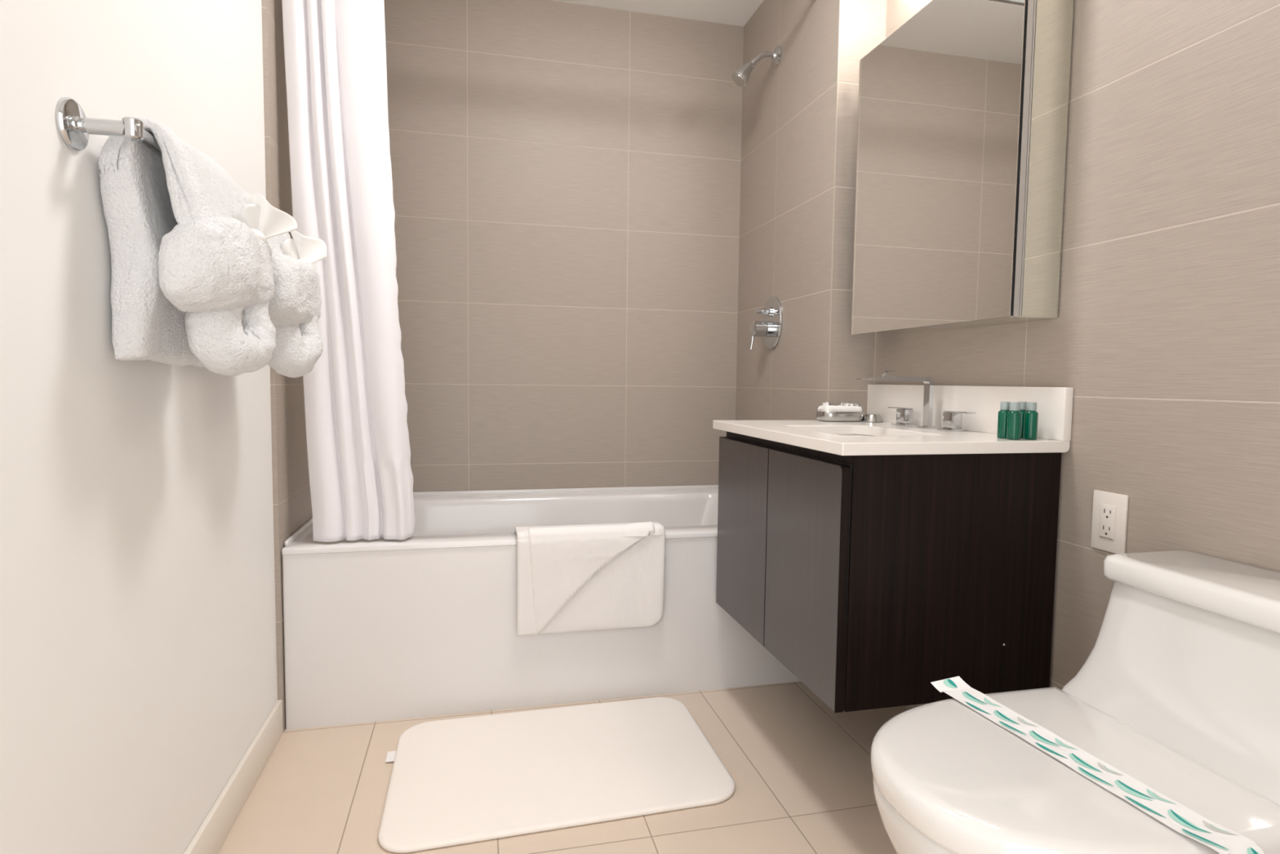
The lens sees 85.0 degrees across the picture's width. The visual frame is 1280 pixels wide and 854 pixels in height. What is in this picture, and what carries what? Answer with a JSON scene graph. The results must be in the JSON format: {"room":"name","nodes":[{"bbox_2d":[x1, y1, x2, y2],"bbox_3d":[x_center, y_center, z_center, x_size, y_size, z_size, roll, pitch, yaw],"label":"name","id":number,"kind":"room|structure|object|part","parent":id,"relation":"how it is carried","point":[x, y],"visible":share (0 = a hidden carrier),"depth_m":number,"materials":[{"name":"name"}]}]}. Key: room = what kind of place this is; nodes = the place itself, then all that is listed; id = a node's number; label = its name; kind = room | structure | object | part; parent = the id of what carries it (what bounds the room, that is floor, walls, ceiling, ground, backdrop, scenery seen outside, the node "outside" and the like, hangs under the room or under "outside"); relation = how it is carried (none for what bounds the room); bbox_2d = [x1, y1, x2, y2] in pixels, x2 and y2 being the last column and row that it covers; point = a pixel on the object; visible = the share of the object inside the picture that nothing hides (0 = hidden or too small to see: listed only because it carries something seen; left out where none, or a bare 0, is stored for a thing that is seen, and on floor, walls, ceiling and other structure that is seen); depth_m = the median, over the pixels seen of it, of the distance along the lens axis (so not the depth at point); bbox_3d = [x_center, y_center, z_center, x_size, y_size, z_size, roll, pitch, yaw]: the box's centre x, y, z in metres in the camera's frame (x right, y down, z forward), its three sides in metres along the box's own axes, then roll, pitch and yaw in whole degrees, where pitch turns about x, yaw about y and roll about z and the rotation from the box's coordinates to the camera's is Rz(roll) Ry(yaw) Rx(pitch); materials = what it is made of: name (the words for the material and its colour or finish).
{"room":"hotel bathroom","nodes":[
{"label":"hotel bathroom","id":0,"kind":"room"},
{"bbox_2d":[0,0,312,853],"bbox_3d":[-0.804,-0.324,1.028,0.112,2.346,3.050,0,4,-13],"label":"wall","id":1,"kind":"structure","parent":0,"point":[138,646],"depth_m":1.02,"materials":[{"name":"white paint"}]},
{"bbox_2d":[55,97,162,159],"bbox_3d":[-0.757,-0.406,1.197,0.082,0.064,0.675,0,4,-13],"label":"towel bar","id":2,"kind":"object","parent":1,"relation":"attached to","point":[74,128],"visible":0.44,"depth_m":0.89,"materials":[{"name":"silver metal"}]},
{"bbox_3d":[-0.685,-0.386,0.901,0.074,0.021,0.021,0,4,-13],"label":"post","id":3,"kind":"part","parent":2,"relation":"part of","materials":[{"name":"silver metal"}]},
{"bbox_2d":[98,117,246,366],"bbox_3d":[-0.691,-0.265,1.071,0.145,0.341,0.266,0,4,-13],"label":"bath towel","id":4,"kind":"object","parent":2,"relation":"hanging from","point":[144,195],"visible":0.65,"depth_m":0.97,"materials":[{"name":"white fabric"}]},
{"bbox_2d":[157,215,275,312],"bbox_3d":[-0.637,-0.239,1.063,0.132,0.139,0.263,0,4,-13],"label":"hand towel","id":5,"kind":"object","parent":4,"relation":"hanging from","point":[218,262],"visible":0.91,"depth_m":0.97,"materials":[{"name":"white fabric"}]},
{"bbox_2d":[184,302,275,376],"bbox_3d":[-0.640,-0.155,1.117,0.097,0.147,0.182,1,4,-1],"label":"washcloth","id":6,"kind":"object","parent":5,"relation":"hanging from","point":[237,341],"visible":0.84,"depth_m":1.06,"materials":[{"name":"white fabric"}]},
{"bbox_2d":[232,192,297,243],"bbox_3d":[-0.615,-0.332,1.116,0.047,0.082,0.120,3,4,30],"label":"bow","id":7,"kind":"object","parent":4,"relation":"attached to","point":[266,221],"visible":0.65,"depth_m":1.12,"materials":[{"name":"white fabric"}]},
{"bbox_2d":[192,182,290,367],"bbox_3d":[-0.755,-0.283,1.341,0.144,0.340,0.286,0,4,-13],"label":"bath towel","id":8,"kind":"object","parent":2,"relation":"hanging from","point":[276,242],"visible":0.04,"depth_m":1.32,"materials":[{"name":"white fabric"}]},
{"bbox_2d":[267,253,321,326],"bbox_3d":[-0.705,-0.259,1.377,0.129,0.144,0.270,0,4,-13],"label":"hand towel","id":9,"kind":"object","parent":8,"relation":"on","point":[296,299],"visible":0.53,"depth_m":1.29,"materials":[{"name":"white fabric"}]},
{"bbox_2d":[266,315,323,377],"bbox_3d":[-0.701,-0.176,1.422,0.093,0.152,0.179,1,4,-2],"label":"washcloth","id":10,"kind":"object","parent":9,"relation":"hanging from","point":[298,348],"visible":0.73,"depth_m":1.37,"materials":[{"name":"white fabric"}]},
{"bbox_2d":[280,230,327,263],"bbox_3d":[-0.684,-0.351,1.399,0.050,0.080,0.103,4,5,40],"label":"washcloth","id":11,"kind":"object","parent":8,"relation":"attached to","point":[312,250],"visible":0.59,"depth_m":1.40,"materials":[{"name":"white fabric"}]},
{"bbox_2d":[183,699,283,853],"bbox_3d":[-0.677,0.828,0.725,0.012,0.091,2.250,0,4,-13],"label":"baseboard","id":12,"kind":"structure","parent":1,"relation":"attached to","point":[209,838],"depth_m":1.47,"materials":[{"name":"white"}]},
{"bbox_2d":[217,680,909,853],"bbox_3d":[0.054,0.893,1.315,1.906,0.100,3.250,0,4,-13],"label":"floor","id":13,"kind":"structure","parent":0,"point":[800,770],"depth_m":1.56,"materials":[{"name":"tile"}]},
{"bbox_2d":[281,484,799,729],"bbox_3d":[-0.270,0.518,2.376,1.539,0.500,0.788,0,4,-13],"label":"bathtub","id":14,"kind":"object","parent":13,"relation":"on","point":[424,624],"visible":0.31,"depth_m":1.95,"materials":[{"name":"white ceramic"}]},
{"bbox_2d":[514,521,665,635],"bbox_3d":[-0.147,0.423,2.035,0.423,0.305,0.152,0,4,-13],"label":"folded towel","id":15,"kind":"object","parent":14,"relation":"hanging from","point":[584,577],"visible":0.99,"depth_m":1.97,"materials":[{"name":"white fabric"}]},
{"bbox_2d":[377,697,734,853],"bbox_3d":[-0.209,0.807,1.695,0.792,0.014,0.533,0,4,-13],"label":"bath mat","id":16,"kind":"object","parent":13,"relation":"on","point":[461,780],"visible":1,"depth_m":1.63,"materials":[{"name":"white fabric"}]},
{"bbox_2d":[870,550,1279,853],"bbox_3d":[0.655,0.549,0.983,0.675,0.646,0.404,0,4,-13],"label":"toilet","id":17,"kind":"object","parent":13,"relation":"on","point":[1177,691],"visible":0.98,"depth_m":0.96,"materials":[{"name":"white ceramic"}]},
{"bbox_3d":[0.542,0.474,0.951,0.440,0.049,0.404,0,4,-13],"label":"lid","id":18,"kind":"part","parent":17,"relation":"part of","materials":[{"name":"white ceramic"}]},
{"bbox_2d":[930,675,1264,853],"bbox_3d":[0.584,0.476,0.962,0.062,0.080,0.454,-1,4,-18],"label":"band","id":19,"kind":"object","parent":17,"relation":"on","point":[1167,811],"visible":1,"depth_m":0.90,"materials":[{"name":"white paper"}]},
{"bbox_3d":[0.905,0.247,1.019,0.170,0.042,0.384,0,4,-13],"label":"tank lid","id":20,"kind":"part","parent":17,"relation":"part of","materials":[{"name":"white ceramic"}]},
{"bbox_2d":[383,0,743,492],"bbox_3d":[-0.415,-0.432,2.734,1.654,2.346,0.100,0,4,-13],"label":"wall","id":21,"kind":"structure","parent":0,"point":[566,176],"depth_m":2.69,"materials":[{"name":"tile"}]},
{"bbox_2d":[551,0,764,26],"bbox_3d":[0.084,-1.547,1.152,1.906,0.100,3.250,0,4,-13],"label":"ceiling","id":22,"kind":"structure","parent":0,"point":[733,12],"depth_m":2.66,"materials":[{"name":"white paint"}]},
{"bbox_2d":[735,0,886,420],"bbox_3d":[0.602,-0.410,2.575,0.252,2.346,0.878,0,4,-13],"label":"wall","id":23,"kind":"structure","parent":0,"point":[788,129],"depth_m":2.31,"materials":[{"name":"tile"}]},
{"bbox_2d":[731,45,782,87],"bbox_3d":[0.407,-1.275,2.466,0.171,0.148,0.064,0,4,-13],"label":"shower fixture","id":24,"kind":"object","parent":23,"relation":"attached to","point":[740,77],"visible":1,"depth_m":2.46,"materials":[{"name":"silver metal"}]},
{"bbox_3d":[0.433,-1.296,2.471,0.110,0.065,0.017,0,4,-13],"label":"arm","id":25,"kind":"part","parent":24,"relation":"part of","materials":[{"name":"silver metal"}]},
{"bbox_2d":[749,296,782,349],"bbox_3d":[0.440,-0.376,2.526,0.086,0.194,0.172,0,4,-13],"label":"shower valve","id":26,"kind":"object","parent":23,"relation":"attached to","point":[770,328],"visible":1,"depth_m":2.51,"materials":[{"name":"silver metal"}]},
{"bbox_3d":[0.404,-0.305,2.522,0.012,0.053,0.006,0,4,-13],"label":"lever","id":27,"kind":"part","parent":26,"relation":"part of","materials":[{"name":"silver metal"}]},
{"bbox_3d":[0.439,-0.353,2.527,0.071,0.056,0.056,0,4,-13],"label":"temperature handle","id":28,"kind":"part","parent":26,"relation":"part of","materials":[{"name":"silver metal"}]},
{"bbox_3d":[0.446,-0.417,2.526,0.057,0.034,0.034,0,4,-13],"label":"diverter handle","id":29,"kind":"part","parent":26,"relation":"part of","materials":[{"name":"silver metal"}]},
{"bbox_3d":[0.477,-0.378,2.534,0.010,0.190,0.172,0,4,-13],"label":"plate","id":30,"kind":"part","parent":26,"relation":"part of","materials":[{"name":"silver metal"}]},
{"bbox_2d":[827,0,840,402],"bbox_3d":[0.580,-0.380,2.120,0.003,2.346,0.003,0,4,-13],"label":"trim","id":31,"kind":"structure","parent":23,"relation":"attached to","point":[839,0],"depth_m":2.10,"materials":[{"name":"silver"}]},
{"bbox_3d":[-0.172,-1.376,1.933,1.542,0.060,0.060,0,4,-13],"label":"curtain rod","id":32,"kind":"object","parent":23,"relation":"attached to","visible":0},
{"bbox_2d":[281,0,415,542],"bbox_3d":[-0.764,-0.528,1.843,0.309,1.664,0.088,0,4,-13],"label":"shower curtain","id":33,"kind":"object","parent":32,"relation":"hanging from","point":[361,476],"visible":0.98,"depth_m":1.83,"materials":[{"name":"white fabric"}]},
{"bbox_2d":[873,0,1279,708],"bbox_3d":[1.037,-0.304,1.063,0.100,2.346,2.272,0,4,-13],"label":"wall","id":34,"kind":"structure","parent":0,"point":[1165,333],"depth_m":1.26,"materials":[{"name":"tile"}]},
{"bbox_2d":[715,431,1061,712],"bbox_3d":[0.557,0.286,1.766,0.511,0.513,0.704,0,4,-13],"label":"vanity cabinet","id":35,"kind":"object","parent":34,"relation":"attached to","point":[874,580],"visible":0.88,"depth_m":1.44,"materials":[{"name":"black wood"}]},
{"bbox_3d":[0.277,0.285,1.882,0.019,0.492,0.351,0,4,-13],"label":"door","id":36,"kind":"part","parent":35,"relation":"part of","materials":[{"name":"wood"}]},
{"bbox_3d":[0.341,0.070,1.700,0.018,0.078,0.667,0,4,-13],"label":"rail","id":37,"kind":"part","parent":35,"relation":"part of","materials":[{"name":"black wood"}]},
{"bbox_3d":[0.358,0.309,1.540,0.019,0.492,0.349,0,4,-13],"label":"door","id":38,"kind":"part","parent":35,"relation":"part of","materials":[{"name":"wood"}]},
{"bbox_2d":[712,384,1073,455],"bbox_3d":[0.555,-0.039,1.752,0.522,0.135,0.749,0,4,-13],"label":"countertop","id":39,"kind":"structure","parent":35,"relation":"on","point":[1054,404],"depth_m":1.61,"materials":[{"name":"white stone"}]},
{"bbox_2d":[816,410,864,422],"bbox_3d":[0.598,-0.032,2.090,0.138,0.029,0.088,0,4,-13],"label":"soap dish","id":40,"kind":"object","parent":39,"relation":"on","point":[820,415],"visible":0.87,"depth_m":2.05,"materials":[{"name":"silver metal"}]},
{"bbox_2d":[817,401,862,412],"bbox_3d":[0.601,-0.050,2.087,0.135,0.049,0.066,0,4,-13],"label":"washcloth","id":41,"kind":"object","parent":40,"relation":"in","point":[843,407],"visible":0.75,"depth_m":2.06,"materials":[{"name":"white fabric"}]},
{"bbox_2d":[836,434,872,435],"bbox_3d":[0.525,0.094,1.705,0.306,0.124,0.416,0,4,-13],"label":"sink","id":42,"kind":"object","parent":39,"relation":"in","point":[837,434],"visible":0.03,"depth_m":1.89,"materials":[{"name":"white ceramic"}]},
{"bbox_2d":[862,413,883,422],"bbox_3d":[0.690,-0.027,2.071,0.060,0.024,0.060,0,4,-13],"label":"stopper","id":43,"kind":"object","parent":39,"relation":"on","point":[868,417],"visible":1,"depth_m":2.05,"materials":[{"name":"grey metal"}]},
{"bbox_2d":[855,369,976,431],"bbox_3d":[0.663,-0.071,1.793,0.226,0.148,0.325,0,4,-13],"label":"faucet","id":44,"kind":"object","parent":39,"relation":"on","point":[952,420],"visible":1,"depth_m":1.80,"materials":[{"name":"silver metal"}]},
{"bbox_3d":[0.654,-0.065,1.796,0.210,0.128,0.024,0,4,-13],"label":"spout","id":45,"kind":"part","parent":44,"relation":"part of","materials":[{"name":"silver metal"}]},
{"bbox_3d":[0.720,-0.052,1.935,0.028,0.004,0.078,0,4,-13],"label":"handle lever","id":46,"kind":"part","parent":44,"relation":"part of","materials":[{"name":"silver metal"}]},
{"bbox_3d":[0.725,-0.007,1.915,0.050,0.004,0.052,0,4,-13],"label":"handle","id":47,"kind":"part","parent":44,"relation":"part of","materials":[{"name":"silver metal"}]},
{"bbox_3d":[0.750,0.000,1.823,0.042,0.004,0.038,0,4,-13],"label":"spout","id":48,"kind":"part","parent":44,"relation":"part of","materials":[{"name":"silver metal"}]},
{"bbox_3d":[0.770,0.007,1.724,0.050,0.004,0.052,0,4,-13],"label":"handle","id":49,"kind":"part","parent":44,"relation":"part of","materials":[{"name":"silver metal"}]},
{"bbox_3d":[0.776,-0.036,1.698,0.028,0.004,0.084,0,4,-13],"label":"handle lever","id":50,"kind":"part","parent":44,"relation":"part of","materials":[{"name":"silver metal"}]},
{"bbox_2d":[996,401,1010,438],"bbox_3d":[0.779,-0.015,1.493,0.026,0.078,0.026,0,4,-13],"label":"toiletry bottle","id":51,"kind":"object","parent":39,"relation":"on","point":[1004,406],"visible":0.79,"depth_m":1.48,"materials":[{"name":"teal plastic"}]},
{"bbox_2d":[1006,401,1021,439],"bbox_3d":[0.782,-0.013,1.461,0.026,0.078,0.026,0,4,-13],"label":"toiletry bottle","id":52,"kind":"object","parent":39,"relation":"on","point":[1014,415],"visible":1,"depth_m":1.45,"materials":[{"name":"teal plastic"}]},
{"bbox_2d":[1017,401,1026,438],"bbox_3d":[0.821,-0.015,1.505,0.026,0.078,0.026,0,4,-13],"label":"toiletry bottle","id":53,"kind":"object","parent":39,"relation":"on","point":[1023,404],"visible":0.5,"depth_m":1.49,"materials":[{"name":"teal plastic"}]},
{"bbox_2d":[1022,402,1038,439],"bbox_3d":[0.824,-0.013,1.473,0.026,0.078,0.026,0,4,-13],"label":"toiletry bottle","id":54,"kind":"object","parent":39,"relation":"on","point":[1030,416],"visible":1,"depth_m":1.46,"materials":[{"name":"teal plastic"}]},
{"bbox_3d":[0.644,0.309,1.436,0.483,0.513,0.018,0,4,-13],"label":"panel","id":55,"kind":"part","parent":35,"relation":"part of","materials":[{"name":"brown wood"}]},
{"bbox_2d":[851,0,1073,334],"bbox_3d":[0.760,-0.643,1.746,0.122,0.785,0.631,0,4,-13],"label":"upper cabinet","id":56,"kind":"object","parent":34,"relation":"attached to","point":[963,108],"visible":1,"depth_m":1.59,"materials":[{"name":"silver metal"}]},
{"bbox_3d":[0.766,-0.250,1.738,0.117,0.002,0.552,0,4,-13],"label":"panel","id":57,"kind":"part","parent":56,"relation":"part of","materials":[{"name":"beige wood"}]},
{"bbox_2d":[1021,0,1073,317],"bbox_3d":[0.845,-0.623,1.445,0.089,0.783,0.004,0,4,-13],"label":"mirror","id":58,"kind":"object","parent":56,"relation":"attached to","point":[1051,28],"depth_m":1.45,"materials":[{"name":"white mirror"}]},
{"bbox_2d":[1090,489,1128,553],"bbox_3d":[0.913,0.185,1.361,0.009,0.116,0.074,0,4,-13],"label":"wall outlet","id":59,"kind":"object","parent":34,"relation":"attached to","point":[1110,509],"visible":0.98,"depth_m":1.35,"materials":[{"name":"beige plastic"}]},
{"bbox_2d":[1098,503,1116,540],"bbox_3d":[0.911,0.185,1.361,0.004,0.067,0.033,0,4,-13],"label":"receptacle","id":60,"kind":"object","parent":59,"relation":"attached to","point":[1107,512],"depth_m":1.36,"materials":[{"name":"white plastic"}]}
]}

